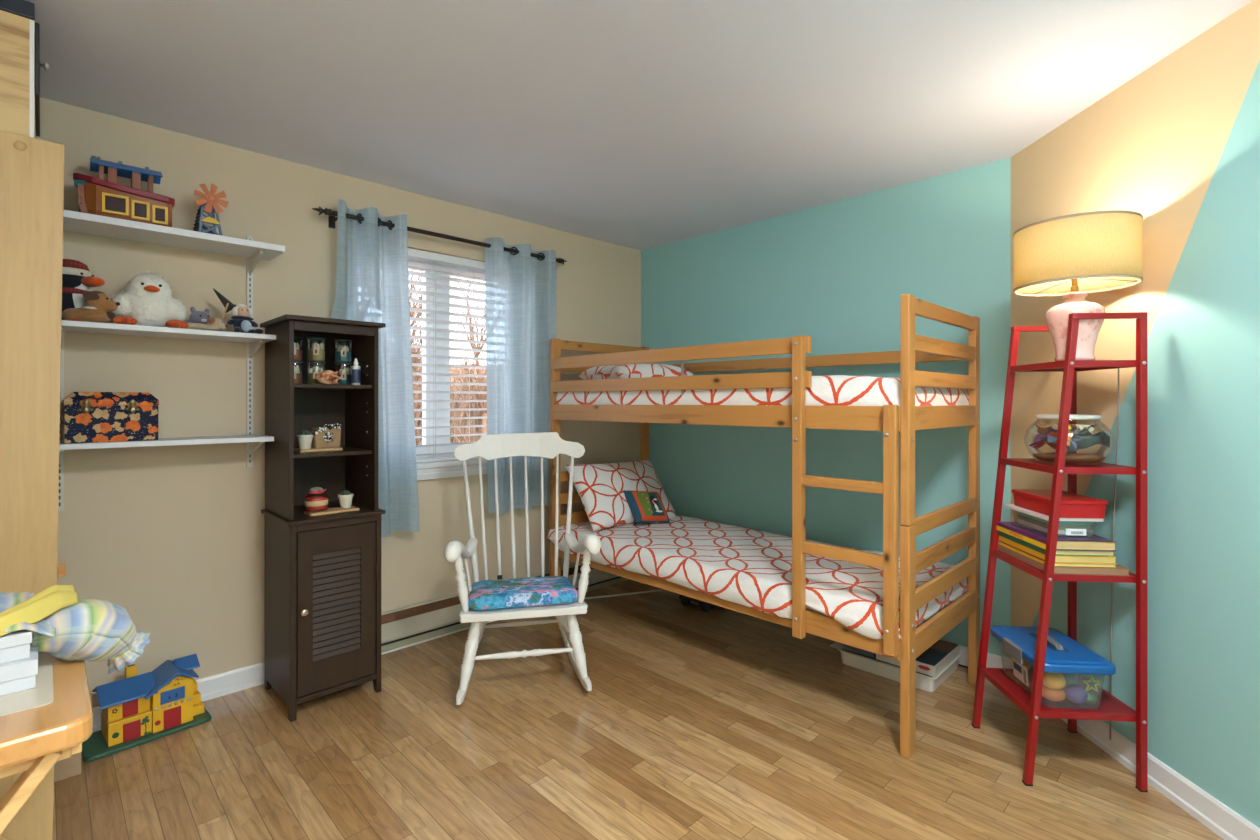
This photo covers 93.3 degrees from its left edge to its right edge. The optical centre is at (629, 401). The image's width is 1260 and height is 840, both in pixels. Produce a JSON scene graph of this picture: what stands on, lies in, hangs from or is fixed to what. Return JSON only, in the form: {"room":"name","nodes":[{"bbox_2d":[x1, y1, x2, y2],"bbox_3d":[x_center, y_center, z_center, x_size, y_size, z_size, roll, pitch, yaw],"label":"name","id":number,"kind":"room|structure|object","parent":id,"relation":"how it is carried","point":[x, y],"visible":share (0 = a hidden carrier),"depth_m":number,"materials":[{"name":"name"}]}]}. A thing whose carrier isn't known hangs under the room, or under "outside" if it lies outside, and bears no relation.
{"room":"bedroom","nodes":[
{"label":"bedroom","id":0,"kind":"room"},
{"bbox_2d":[36,97,640,707],"bbox_3d":[-1.332,0.076,3.229,4.100,2.440,0.180,0,0,-45],"label":"wall","id":1,"kind":"structure","parent":0,"point":[172,536],"depth_m":2.63,"materials":[{"name":"beige paint"}]},
{"bbox_2d":[58,208,63,510],"bbox_3d":[-2.173,-0.169,2.265,0.024,1.170,0.011,0,0,-45],"label":"shelf standard","id":2,"kind":"object","parent":1,"relation":"attached to","point":[61,467],"visible":0.24,"depth_m":2.27,"materials":[{"name":"white metal"}]},
{"bbox_2d":[59,435,273,464],"bbox_3d":[-1.986,0.194,2.274,1.046,0.090,0.238,0,0,-45],"label":"wall shelf","id":3,"kind":"object","parent":2,"relation":"attached to","point":[255,441],"visible":0.8,"depth_m":2.35,"materials":[{"name":"white laminate"}]},
{"bbox_2d":[60,392,158,443],"bbox_3d":[-1.985,0.056,2.260,0.290,0.186,0.187,0,0,-45],"label":"chest","id":4,"kind":"object","parent":3,"relation":"on","point":[88,417],"visible":1,"depth_m":2.20,"materials":[{"name":"blue fabric"}]},
{"bbox_2d":[61,320,275,357],"bbox_3d":[-1.978,-0.244,2.281,1.068,0.090,0.238,0,0,-45],"label":"wall shelf","id":5,"kind":"object","parent":2,"relation":"attached to","point":[254,340],"visible":0.7,"depth_m":2.34,"materials":[{"name":"white laminate"}]},
{"bbox_2d":[62,259,104,320],"bbox_3d":[-2.068,-0.410,2.217,0.158,0.241,0.151,0,0,39],"label":"penguin","id":6,"kind":"object","parent":5,"relation":"on","point":[77,278],"visible":0.52,"depth_m":2.19,"materials":[{"name":"black fabric"}]},
{"bbox_2d":[62,291,119,323],"bbox_3d":[-1.993,-0.352,2.203,0.168,0.121,0.093,0,0,-10],"label":"plush dog","id":7,"kind":"object","parent":5,"relation":"on","point":[97,303],"visible":0.94,"depth_m":2.18},
{"bbox_2d":[109,270,188,328],"bbox_3d":[-1.899,-0.406,2.349,0.257,0.247,0.213,0,0,-45],"label":"duck","id":8,"kind":"object","parent":5,"relation":"on","point":[147,300],"visible":0.95,"depth_m":2.31},
{"bbox_2d":[184,307,210,323],"bbox_3d":[-1.810,-0.343,2.487,0.116,0.104,0.092,0,0,28],"label":"cat","id":9,"kind":"object","parent":5,"relation":"on","point":[201,317],"visible":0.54,"depth_m":2.46},
{"bbox_2d":[185,318,226,330],"bbox_3d":[-1.744,-0.318,2.416,0.180,0.054,0.076,0,0,-23],"label":"puppy","id":10,"kind":"object","parent":5,"relation":"on","point":[215,324],"visible":0.8,"depth_m":2.41},
{"bbox_2d":[213,288,262,333],"bbox_3d":[-1.670,-0.384,2.531,0.136,0.188,0.163,0,0,37],"label":"doll","id":11,"kind":"object","parent":5,"relation":"on","point":[241,323],"visible":0.98,"depth_m":2.53,"materials":[{"name":"blue fabric"}]},
{"bbox_2d":[63,209,284,273],"bbox_3d":[-1.971,-0.631,2.288,1.088,0.096,0.238,0,0,-45],"label":"wall shelf","id":12,"kind":"object","parent":2,"relation":"attached to","point":[73,221],"visible":0.62,"depth_m":2.36,"materials":[{"name":"white laminate"}]},
{"bbox_2d":[73,155,174,226],"bbox_3d":[-1.946,-0.801,2.293,0.295,0.244,0.124,0,0,-43],"label":"toy ark","id":13,"kind":"object","parent":12,"relation":"on","point":[96,196],"visible":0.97,"depth_m":2.25,"materials":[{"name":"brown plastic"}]},
{"bbox_2d":[193,183,228,235],"bbox_3d":[-1.755,-0.789,2.474,0.090,0.222,0.122,0,0,39],"label":"windmill","id":14,"kind":"object","parent":12,"relation":"on","point":[208,204],"visible":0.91,"depth_m":2.45,"materials":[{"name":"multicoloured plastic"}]},
{"bbox_2d":[92,662,263,732],"bbox_3d":[-1.996,1.248,2.436,1.740,0.095,0.016,0,0,-45],"label":"baseboard","id":15,"kind":"structure","parent":1,"relation":"attached to","point":[211,687],"depth_m":2.64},
{"bbox_2d":[246,236,252,466],"bbox_3d":[-1.729,-0.229,2.703,0.024,1.050,0.011,0,0,-45],"label":"shelf standard","id":16,"kind":"object","parent":1,"relation":"attached to","point":[249,277],"visible":0.69,"depth_m":2.70,"materials":[{"name":"white metal"}]},
{"bbox_2d":[312,207,566,264],"bbox_3d":[-0.987,-0.898,3.357,1.511,0.068,0.124,0,0,-45],"label":"curtain rod","id":17,"kind":"object","parent":1,"relation":"attached to","point":[331,219],"visible":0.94,"depth_m":3.18,"materials":[{"name":"brown metal"}]},
{"bbox_2d":[331,199,419,536],"bbox_3d":[-1.297,-0.141,3.020,0.446,1.663,0.117,0,0,-45],"label":"curtain","id":18,"kind":"object","parent":17,"relation":"hanging from","point":[372,274],"visible":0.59,"depth_m":3.07,"materials":[{"name":"blue fabric"}]},
{"bbox_2d":[485,237,556,513],"bbox_3d":[-0.643,-0.148,3.643,0.533,1.628,0.084,0,0,-45],"label":"curtain","id":19,"kind":"object","parent":17,"relation":"hanging from","point":[520,288],"visible":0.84,"depth_m":3.60,"materials":[{"name":"blue fabric"}]},
{"bbox_2d":[408,258,484,458],"bbox_3d":[-1.125,-0.252,3.483,1.110,1.185,0.070,0,0,-45],"label":"window","id":20,"kind":"structure","parent":1,"relation":"in","point":[426,378],"depth_m":3.44,"materials":[{"name":"white plastic"}]},
{"bbox_2d":[408,248,486,462],"bbox_3d":[-1.069,-0.253,3.426,1.090,1.178,0.060,0,0,-45],"label":"window blind","id":21,"kind":"object","parent":20,"relation":"attached to","point":[416,254],"visible":0.3,"depth_m":3.43,"materials":[{"name":"white plastic"}]},
{"bbox_2d":[417,458,487,479],"bbox_3d":[-1.057,0.383,3.414,1.210,0.090,0.124,0,0,-45],"label":"trim","id":22,"kind":"structure","parent":1,"relation":"attached to","point":[449,468],"depth_m":3.37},
{"bbox_2d":[381,564,628,651],"bbox_3d":[-0.632,1.198,3.748,2.035,0.195,0.065,0,0,-45],"label":"baseboard heater","id":23,"kind":"object","parent":1,"relation":"attached to","point":[403,626],"visible":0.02,"depth_m":3.26,"materials":[{"name":"metal"}]},
{"bbox_2d":[53,579,1222,839],"bbox_3d":[0.126,1.356,1.753,4.100,0.120,4.330,0,0,-45],"label":"floor","id":24,"kind":"structure","parent":0,"point":[720,723],"depth_m":2.14,"materials":[{"name":"brown wood"}]},
{"bbox_2d":[0,130,65,839],"bbox_3d":[-1.962,0.279,1.647,0.575,2.035,0.426,1,-1,-45],"label":"wardrobe","id":25,"kind":"object","parent":24,"relation":"on","point":[31,169],"visible":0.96,"depth_m":1.65,"materials":[{"name":"brown wood"}]},
{"bbox_2d":[0,0,48,137],"bbox_3d":[-1.974,-0.933,1.664,0.497,0.385,0.395,0,0,-45],"label":"wooden box","id":26,"kind":"object","parent":25,"relation":"on","point":[20,64],"visible":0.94,"depth_m":1.66,"materials":[{"name":"brown wood"}]},
{"bbox_2d":[0,656,92,839],"bbox_3d":[-1.482,0.920,1.149,0.623,0.738,0.920,0,0,-45],"label":"desk","id":27,"kind":"object","parent":24,"relation":"on","point":[33,740],"visible":0.66,"depth_m":1.02,"materials":[{"name":"brown wood"}]},
{"bbox_2d":[0,651,53,716],"bbox_3d":[-1.444,0.549,1.131,0.493,0.002,0.610,0,0,-45],"label":"desk mat","id":28,"kind":"object","parent":27,"relation":"on","point":[42,694],"visible":0.48,"depth_m":1.11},
{"bbox_2d":[0,647,37,695],"bbox_3d":[-1.393,0.520,1.136,0.372,0.055,0.355,0,0,-45],"label":"box","id":29,"kind":"object","parent":28,"relation":"on","point":[18,675],"visible":0.51,"depth_m":1.12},
{"bbox_2d":[0,593,33,663],"bbox_3d":[-1.390,0.468,1.142,0.344,0.050,0.330,0,0,-45],"label":"box","id":30,"kind":"object","parent":29,"relation":"on","point":[15,645],"visible":0.57,"depth_m":1.13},
{"bbox_2d":[0,584,149,673],"bbox_3d":[-1.317,0.485,1.175,0.579,0.240,0.333,0,0,-45],"label":"dress","id":31,"kind":"object","parent":30,"relation":"on","point":[64,626],"visible":0.99,"depth_m":1.24,"materials":[{"name":"fabric"}]},
{"bbox_2d":[54,752,80,782],"bbox_3d":[-2.138,1.212,2.056,0.344,0.169,0.298,0,0,-45],"label":"cardboard box","id":32,"kind":"object","parent":24,"relation":"on","point":[69,767],"visible":0.09,"depth_m":2.05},
{"bbox_2d":[81,654,210,761],"bbox_3d":[-1.906,1.165,2.344,0.215,0.262,0.388,0,0,41],"label":"house","id":33,"kind":"object","parent":24,"relation":"on","point":[136,709],"visible":0.98,"depth_m":2.30,"materials":[{"name":"plastic"}]},
{"bbox_2d":[141,716,150,734],"bbox_3d":[-1.861,1.244,2.284,0.003,0.072,0.030,0,0,41],"label":"print","id":34,"kind":"object","parent":33,"relation":"on","point":[146,720],"depth_m":2.28},
{"bbox_2d":[260,314,385,721],"bbox_3d":[-1.375,0.471,2.668,0.402,1.650,0.434,0,0,-45],"label":"storage cabinet","id":35,"kind":"object","parent":24,"relation":"on","point":[322,573],"visible":0.97,"depth_m":2.58,"materials":[{"name":"brown wood"}]},
{"bbox_2d":[294,361,302,383],"bbox_3d":[-1.501,-0.130,2.653,0.073,0.106,0.076,0,0,-45],"label":"decorative jar","id":36,"kind":"object","parent":35,"relation":"on","point":[298,373],"visible":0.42,"depth_m":2.65,"materials":[{"name":"clear glass"}]},
{"bbox_2d":[294,337,302,360],"bbox_3d":[-1.501,-0.236,2.653,0.073,0.106,0.076,0,0,-45],"label":"decorative jar","id":37,"kind":"object","parent":36,"relation":"on","point":[298,352],"visible":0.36,"depth_m":2.65,"materials":[{"name":"clear glass"}]},
{"bbox_2d":[307,361,324,383],"bbox_3d":[-1.412,-0.130,2.677,0.073,0.106,0.076,0,0,-45],"label":"decorative jar","id":38,"kind":"object","parent":35,"relation":"on","point":[311,372],"visible":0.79,"depth_m":2.66,"materials":[{"name":"clear glass"}]},
{"bbox_2d":[307,337,324,360],"bbox_3d":[-1.412,-0.236,2.677,0.073,0.106,0.076,0,0,-45],"label":"decorative jar","id":39,"kind":"object","parent":38,"relation":"on","point":[317,352],"visible":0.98,"depth_m":2.66,"materials":[{"name":"clear glass"}]},
{"bbox_2d":[294,447,342,452],"bbox_3d":[-1.390,0.212,2.649,0.173,0.012,0.105,0,0,-45],"label":"wooden slab","id":40,"kind":"object","parent":35,"relation":"on","point":[337,448],"visible":0.67,"depth_m":2.61,"materials":[{"name":"brown wood"}]},
{"bbox_2d":[297,430,313,448],"bbox_3d":[-1.426,0.163,2.610,0.066,0.085,0.066,0,0,-45],"label":"potted succulent","id":41,"kind":"object","parent":40,"relation":"on","point":[305,438],"visible":1,"depth_m":2.59,"materials":[{"name":"beige ceramic"}]},
{"bbox_2d":[310,423,342,448],"bbox_3d":[-1.373,0.149,2.675,0.129,0.113,0.092,0,0,-45],"label":"basket","id":42,"kind":"object","parent":40,"relation":"on","point":[328,436],"visible":1,"depth_m":2.65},
{"bbox_2d":[323,432,333,442],"bbox_3d":[-1.343,0.158,2.650,0.048,0.048,0.015,0,0,-45],"label":"flower","id":43,"kind":"object","parent":42,"relation":"on","point":[328,437],"depth_m":2.65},
{"bbox_2d":[315,370,341,383],"bbox_3d":[-1.329,-0.106,2.622,0.105,0.068,0.081,0,0,-45],"label":"conch shell","id":44,"kind":"object","parent":35,"relation":"on","point":[327,376],"visible":0.92,"depth_m":2.60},
{"bbox_2d":[304,506,358,515],"bbox_3d":[-1.313,0.479,2.619,0.200,0.010,0.095,0,0,-45],"label":"wooden slab","id":45,"kind":"object","parent":35,"relation":"on","point":[352,508],"visible":1,"depth_m":2.60,"materials":[{"name":"brown wood"}]},
{"bbox_2d":[304,487,327,510],"bbox_3d":[-1.369,0.422,2.595,0.093,0.102,0.093,0,0,-45],"label":"candle jar","id":46,"kind":"object","parent":45,"relation":"on","point":[312,503],"visible":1,"depth_m":2.57,"materials":[{"name":"red glass"}]},
{"bbox_2d":[338,490,353,507],"bbox_3d":[-1.274,0.434,2.666,0.064,0.079,0.064,0,0,-45],"label":"potted succulent","id":47,"kind":"object","parent":45,"relation":"on","point":[345,497],"visible":1,"depth_m":2.65,"materials":[{"name":"beige ceramic"}]},
{"bbox_2d":[294,446,371,457],"bbox_3d":[-1.400,0.226,2.693,0.324,0.016,0.341,0,0,-45],"label":"shelf","id":48,"kind":"object","parent":35,"relation":"attached to","point":[364,451],"depth_m":2.62,"materials":[{"name":"brown wood"}]},
{"bbox_2d":[294,384,371,389],"bbox_3d":[-1.400,-0.068,2.693,0.324,0.016,0.341,0,0,-45],"label":"shelf","id":49,"kind":"object","parent":35,"relation":"attached to","point":[296,386],"depth_m":2.63,"materials":[{"name":"brown wood"}]},
{"bbox_2d":[335,362,351,384],"bbox_3d":[-1.334,-0.130,2.769,0.073,0.106,0.076,0,0,-45],"label":"decorative jar","id":50,"kind":"object","parent":35,"relation":"on","point":[344,373],"visible":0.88,"depth_m":2.75,"materials":[{"name":"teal glass"}]},
{"bbox_2d":[335,339,351,362],"bbox_3d":[-1.334,-0.236,2.769,0.073,0.106,0.076,0,0,-45],"label":"decorative jar","id":51,"kind":"object","parent":50,"relation":"on","point":[342,354],"visible":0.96,"depth_m":2.75,"materials":[{"name":"clear glass"}]},
{"bbox_2d":[351,358,359,384],"bbox_3d":[-1.251,-0.138,2.713,0.038,0.122,0.038,0,0,-45],"label":"squeeze bottle","id":52,"kind":"object","parent":35,"relation":"on","point":[355,370],"visible":0.96,"depth_m":2.70,"materials":[{"name":"plastic"}]},
{"bbox_2d":[381,589,662,654],"bbox_3d":[-0.578,1.289,3.625,1.830,0.012,0.183,0,0,-35],"label":"cable","id":53,"kind":"object","parent":24,"relation":"on","point":[466,628],"visible":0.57,"depth_m":3.34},
{"bbox_2d":[444,432,600,704],"bbox_3d":[-0.529,0.730,2.923,0.686,1.131,0.820,0,0,-12],"label":"rocking chair","id":54,"kind":"object","parent":24,"relation":"on","point":[550,445],"visible":0.88,"depth_m":2.95,"materials":[{"name":"white paint"}]},
{"bbox_2d":[468,576,577,610],"bbox_3d":[-0.509,0.894,2.810,0.492,0.086,0.369,0,0,-14],"label":"seat cushion","id":55,"kind":"object","parent":54,"relation":"on","point":[547,590],"visible":0.98,"depth_m":2.68,"materials":[{"name":"blue fabric"}]},
{"bbox_2d":[679,595,719,611],"bbox_3d":[0.460,1.248,3.777,0.172,0.094,0.274,0,0,-45],"label":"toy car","id":56,"kind":"object","parent":24,"relation":"on","point":[706,607],"visible":0.5,"depth_m":3.70,"materials":[{"name":"plastic"}]},
{"bbox_2d":[550,294,979,757],"bbox_3d":[0.560,0.451,3.218,0.928,1.690,2.157,0,0,-45],"label":"bunk bed","id":57,"kind":"object","parent":24,"relation":"on","point":[906,418],"visible":0.78,"depth_m":2.48,"materials":[{"name":"brown wood"}]},
{"bbox_2d":[806,594,963,627],"bbox_3d":[0.564,0.858,3.230,0.790,0.123,2.060,0,0,-45],"label":"mattress","id":58,"kind":"object","parent":57,"relation":"on","point":[808,608],"visible":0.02,"depth_m":2.48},
{"bbox_2d":[547,515,967,640],"bbox_3d":[0.537,0.834,3.210,0.874,0.149,2.117,0,0,-45],"label":"quilt","id":59,"kind":"object","parent":58,"relation":"on","point":[749,567],"visible":0.73,"depth_m":2.84,"materials":[{"name":"fabric"}]},
{"bbox_2d":[565,460,676,531],"bbox_3d":[-0.041,0.581,3.821,0.749,0.383,0.316,0,0,-45],"label":"pillow","id":60,"kind":"object","parent":59,"relation":"on","point":[600,487],"visible":0.8,"depth_m":3.67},
{"bbox_2d":[623,490,670,523],"bbox_3d":[0.106,0.656,3.716,0.294,0.219,0.167,0,0,-38],"label":"book","id":61,"kind":"object","parent":59,"relation":"on","point":[645,506],"visible":1,"depth_m":3.67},
{"bbox_2d":[830,642,961,691],"bbox_3d":[1.305,1.260,2.935,0.390,0.072,0.505,0,0,-45],"label":"tray","id":62,"kind":"object","parent":24,"relation":"on","point":[930,684],"visible":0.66,"depth_m":2.80,"materials":[{"name":"white plastic"}]},
{"bbox_2d":[848,650,932,676],"bbox_3d":[1.318,1.263,2.923,0.310,0.054,0.380,0,0,-45],"label":"game","id":63,"kind":"object","parent":62,"relation":"in","point":[848,650],"visible":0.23,"depth_m":2.83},
{"bbox_2d":[842,643,875,657],"bbox_3d":[1.225,1.198,3.009,0.330,0.051,0.163,0,0,-45],"label":"game","id":64,"kind":"object","parent":63,"relation":"on","point":[844,646],"visible":0.17,"depth_m":2.89,"materials":[{"name":"cardboard"}]},
{"bbox_2d":[875,639,959,676],"bbox_3d":[1.385,1.200,2.857,0.346,0.047,0.268,0,0,-45],"label":"game","id":65,"kind":"object","parent":63,"relation":"on","point":[932,661],"visible":0.34,"depth_m":2.76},
{"bbox_2d":[916,640,957,665],"bbox_3d":[1.385,1.177,2.857,0.333,0.001,0.256,0,0,-45],"label":"picture","id":66,"kind":"object","parent":65,"relation":"on","point":[941,651],"depth_m":2.77},
{"bbox_2d":[971,312,1147,791],"bbox_3d":[1.544,0.499,2.178,0.385,1.595,0.383,0,0,5],"label":"ladder shelf","id":67,"kind":"object","parent":24,"relation":"on","point":[1111,708],"visible":0.88,"depth_m":2.01,"materials":[{"name":"red metal"}]},
{"bbox_2d":[991,626,1115,709],"bbox_3d":[1.531,0.957,2.179,0.253,0.191,0.356,0,0,5],"label":"storage bin","id":68,"kind":"object","parent":67,"relation":"on","point":[1064,654],"visible":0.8,"depth_m":2.11,"materials":[{"name":"blue plastic"}]},
{"bbox_2d":[999,641,1104,709],"bbox_3d":[1.533,0.983,2.179,0.212,0.140,0.314,0,0,5],"label":"tub","id":69,"kind":"object","parent":68,"relation":"attached to","point":[1020,676],"depth_m":2.10,"materials":[{"name":"clear plastic"}]},
{"bbox_2d":[1042,685,1065,700],"bbox_3d":[1.476,1.016,2.078,0.080,0.048,0.072,0,0,5],"label":"ball","id":70,"kind":"object","parent":68,"relation":"in","point":[1050,694],"visible":0.67,"depth_m":2.05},
{"bbox_2d":[1043,672,1065,688],"bbox_3d":[1.474,0.968,2.078,0.080,0.064,0.084,0,0,5],"label":"ball","id":71,"kind":"object","parent":70,"relation":"on","point":[1050,680],"visible":0.62,"depth_m":2.05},
{"bbox_2d":[1061,673,1079,689],"bbox_3d":[1.576,0.993,2.155,0.070,0.100,0.120,0,0,5],"label":"block","id":72,"kind":"object","parent":68,"relation":"in","point":[1070,678],"visible":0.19,"depth_m":2.11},
{"bbox_2d":[1065,684,1087,703],"bbox_3d":[1.552,1.014,2.067,0.068,0.062,0.056,0,0,5],"label":"ball","id":73,"kind":"object","parent":68,"relation":"in","point":[1075,693],"visible":0.99,"depth_m":2.05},
{"bbox_2d":[1082,675,1101,691],"bbox_3d":[1.583,0.963,2.037,0.064,0.061,0.007,0,0,5],"label":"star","id":74,"kind":"object","parent":68,"relation":"in","point":[1091,677],"visible":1,"depth_m":2.04,"materials":[{"name":"plastic"}]},
{"bbox_2d":[998,544,1129,575],"bbox_3d":[1.569,0.574,2.175,0.257,0.024,0.327,0,0,5],"label":"book","id":75,"kind":"object","parent":67,"relation":"on","point":[1118,570],"visible":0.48,"depth_m":2.02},
{"bbox_2d":[1000,542,1115,566],"bbox_3d":[1.553,0.555,2.179,0.220,0.011,0.308,0,0,5],"label":"book","id":76,"kind":"object","parent":75,"relation":"on","point":[1002,544],"visible":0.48,"depth_m":2.03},
{"bbox_2d":[999,536,1116,563],"bbox_3d":[1.552,0.537,2.179,0.223,0.024,0.312,0,0,5],"label":"book","id":77,"kind":"object","parent":76,"relation":"on","point":[1059,558],"visible":0.51,"depth_m":2.03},
{"bbox_2d":[997,530,1113,555],"bbox_3d":[1.551,0.515,2.187,0.222,0.019,0.313,0,0,5],"label":"book","id":78,"kind":"object","parent":77,"relation":"on","point":[1019,541],"visible":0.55,"depth_m":2.04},
{"bbox_2d":[997,522,1115,550],"bbox_3d":[1.550,0.489,2.185,0.227,0.032,0.320,0,0,5],"label":"book","id":79,"kind":"object","parent":78,"relation":"on","point":[1006,527],"visible":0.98,"depth_m":2.04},
{"bbox_2d":[1011,523,1112,541],"bbox_3d":[1.561,0.471,2.157,0.200,0.003,0.275,0,0,5],"label":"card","id":80,"kind":"object","parent":79,"relation":"on","point":[1094,537],"visible":0.43,"depth_m":2.06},
{"bbox_2d":[1005,504,1103,536],"bbox_3d":[1.549,0.434,2.185,0.188,0.070,0.280,0,0,5],"label":"clear container","id":81,"kind":"object","parent":80,"relation":"on","point":[1069,532],"visible":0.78,"depth_m":2.08,"materials":[{"name":"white plastic"}]},
{"bbox_2d":[1018,519,1065,533],"bbox_3d":[1.538,0.456,2.180,0.112,0.015,0.203,0,0,5],"label":"box","id":82,"kind":"object","parent":81,"relation":"in","point":[1026,523],"visible":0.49,"depth_m":2.17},
{"bbox_2d":[1018,515,1089,529],"bbox_3d":[1.548,0.440,2.179,0.132,0.015,0.203,0,0,5],"label":"box","id":83,"kind":"object","parent":82,"relation":"on","point":[1061,527],"visible":0.49,"depth_m":2.10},
{"bbox_2d":[1018,511,1089,525],"bbox_3d":[1.548,0.424,2.179,0.132,0.015,0.203,0,0,5],"label":"box","id":84,"kind":"object","parent":83,"relation":"on","point":[1077,523],"visible":0.29,"depth_m":2.08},
{"bbox_2d":[1011,489,1107,518],"bbox_3d":[1.557,0.368,2.170,0.180,0.061,0.274,0,0,5],"label":"box","id":85,"kind":"object","parent":81,"relation":"on","point":[1073,505],"visible":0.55,"depth_m":2.08,"materials":[{"name":"plastic"}]},
{"bbox_2d":[1024,414,1114,464],"bbox_3d":[1.594,0.134,2.165,0.268,0.175,0.268,0,0,5],"label":"glass bowl","id":86,"kind":"object","parent":67,"relation":"on","point":[1041,420],"visible":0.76,"depth_m":2.17,"materials":[{"name":"clear"}]},
{"bbox_2d":[1033,432,1056,449],"bbox_3d":[1.530,0.142,2.171,0.050,0.067,0.140,0,0,-1],"label":"folded paper","id":87,"kind":"object","parent":86,"relation":"in","point":[1052,434],"visible":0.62,"depth_m":2.17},
{"bbox_2d":[1029,429,1077,448],"bbox_3d":[1.567,0.133,2.200,0.073,0.072,0.155,0,0,-24],"label":"folded paper","id":88,"kind":"object","parent":86,"relation":"in","point":[1036,440],"visible":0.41,"depth_m":2.24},
{"bbox_2d":[1034,424,1074,433],"bbox_3d":[1.576,0.104,2.207,0.122,0.051,0.081,0,0,41],"label":"folded paper","id":89,"kind":"object","parent":86,"relation":"in","point":[1040,430],"visible":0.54,"depth_m":2.23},
{"bbox_2d":[1039,436,1077,451],"bbox_3d":[1.542,0.151,2.142,0.080,0.055,0.151,0,0,19],"label":"folded paper","id":90,"kind":"object","parent":86,"relation":"in","point":[1072,448],"visible":0.53,"depth_m":2.10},
{"bbox_2d":[1032,453,1104,463],"bbox_3d":[1.594,0.202,2.165,0.216,0.026,0.216,0,0,-45],"label":"sand","id":91,"kind":"object","parent":86,"relation":"in","point":[1049,457],"visible":0.85,"depth_m":2.09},
{"bbox_2d":[1052,424,1093,431],"bbox_3d":[1.580,0.092,2.122,0.058,0.024,0.121,0,0,-13],"label":"folded paper","id":92,"kind":"object","parent":86,"relation":"in","point":[1055,426],"visible":0.66,"depth_m":2.09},
{"bbox_2d":[1068,424,1094,438],"bbox_3d":[1.620,0.107,2.134,0.079,0.055,0.150,0,0,28],"label":"folded paper","id":93,"kind":"object","parent":86,"relation":"in","point":[1091,425],"visible":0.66,"depth_m":2.12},
{"bbox_2d":[1071,431,1109,448],"bbox_3d":[1.633,0.136,2.107,0.125,0.070,0.093,0,0,23],"label":"folded paper","id":94,"kind":"object","parent":86,"relation":"in","point":[1084,442],"visible":0.89,"depth_m":2.12,"materials":[{"name":"paper"}]},
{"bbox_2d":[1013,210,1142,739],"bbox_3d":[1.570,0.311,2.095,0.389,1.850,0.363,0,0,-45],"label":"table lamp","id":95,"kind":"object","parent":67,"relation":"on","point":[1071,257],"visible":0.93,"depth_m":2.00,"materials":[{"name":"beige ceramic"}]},
{"bbox_2d":[26,0,1251,250],"bbox_3d":[0.126,-1.194,1.753,4.100,0.100,4.330,0,0,-45],"label":"ceiling","id":96,"kind":"structure","parent":0,"point":[640,125],"depth_m":2.17,"materials":[{"name":"paint"}]},
{"bbox_2d":[641,157,1010,658],"bbox_3d":[1.015,0.076,3.663,0.150,2.440,2.500,0,0,-45],"label":"wall","id":97,"kind":"structure","parent":0,"point":[836,274],"depth_m":3.35,"materials":[{"name":"teal paint"}]},
{"bbox_2d":[958,645,1008,667],"bbox_3d":[0.924,1.248,3.637,0.016,0.095,2.410,0,0,-45],"label":"baseboard","id":98,"kind":"structure","parent":97,"relation":"attached to","point":[993,661],"depth_m":2.83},
{"bbox_2d":[1011,0,1259,827],"bbox_3d":[1.844,0.076,1.625,0.141,2.440,2.311,0,0,0],"label":"wall","id":99,"kind":"structure","parent":0,"point":[1176,145],"depth_m":1.92,"materials":[{"name":"paint"}]},
{"bbox_2d":[1009,659,1259,839],"bbox_3d":[1.765,1.248,1.661,0.016,0.095,2.240,0,0,0],"label":"baseboard","id":100,"kind":"structure","parent":99,"relation":"attached to","point":[1212,813],"depth_m":1.92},
{"label":"outside","id":101,"kind":"structure","parent":0,"visible":0},
{"bbox_3d":[-12.365,2.246,20.667,55.000,0.100,39.500,0,0,-45],"label":"ground","id":102,"kind":"structure","parent":101,"visible":0},
{"bbox_2d":[409,270,421,368],"bbox_3d":[-4.985,-1.458,12.632,2.757,7.333,3.213,0,0,-25],"label":"bare tree","id":103,"kind":"object","parent":102,"relation":"on","point":[418,287],"visible":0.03,"depth_m":12.88,"materials":[{"name":"brown plant"}]},
{"bbox_2d":[409,270,470,425],"bbox_3d":[-3.064,-0.867,7.942,1.989,6.140,2.111,0,0,-6],"label":"bare tree","id":104,"kind":"object","parent":102,"relation":"on","point":[414,359],"visible":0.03,"depth_m":7.90,"materials":[{"name":"grey plant"}]},
{"bbox_2d":[413,347,486,444],"bbox_3d":[-6.026,0.229,20.004,22.204,3.980,5.750,0,0,-45],"label":"thicket","id":105,"kind":"object","parent":102,"relation":"on","point":[418,432],"visible":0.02,"depth_m":19.38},
{"bbox_2d":[450,277,486,442],"bbox_3d":[-2.578,-0.494,10.213,2.017,5.391,2.143,0,0,-28],"label":"bare tree","id":106,"kind":"object","parent":102,"relation":"on","point":[472,337],"visible":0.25,"depth_m":10.27,"materials":[{"name":"brown plant"}]},
{"bbox_3d":[0.564,0.004,3.230,0.790,0.146,2.060,0,0,-45],"label":"mattress","id":107,"kind":"object","parent":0,"visible":0},
{"bbox_2d":[556,375,968,405],"bbox_3d":[0.562,-0.038,3.217,0.814,0.154,2.087,0,0,-45],"label":"quilt","id":108,"kind":"object","parent":107,"relation":"on","point":[828,390],"visible":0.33,"depth_m":2.55,"materials":[{"name":"fabric"}]},
{"bbox_2d":[578,363,693,379],"bbox_3d":[0.043,-0.165,3.758,0.620,0.157,0.440,0,0,-36],"label":"pillow","id":109,"kind":"object","parent":108,"relation":"on","point":[643,370],"visible":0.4,"depth_m":3.58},
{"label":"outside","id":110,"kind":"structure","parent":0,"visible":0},
{"bbox_2d":[415,360,485,414],"bbox_3d":[-8.215,0.160,22.867,26.000,4.113,3.000,0,0,-45],"label":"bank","id":111,"kind":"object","parent":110,"point":[451,371],"depth_m":24.57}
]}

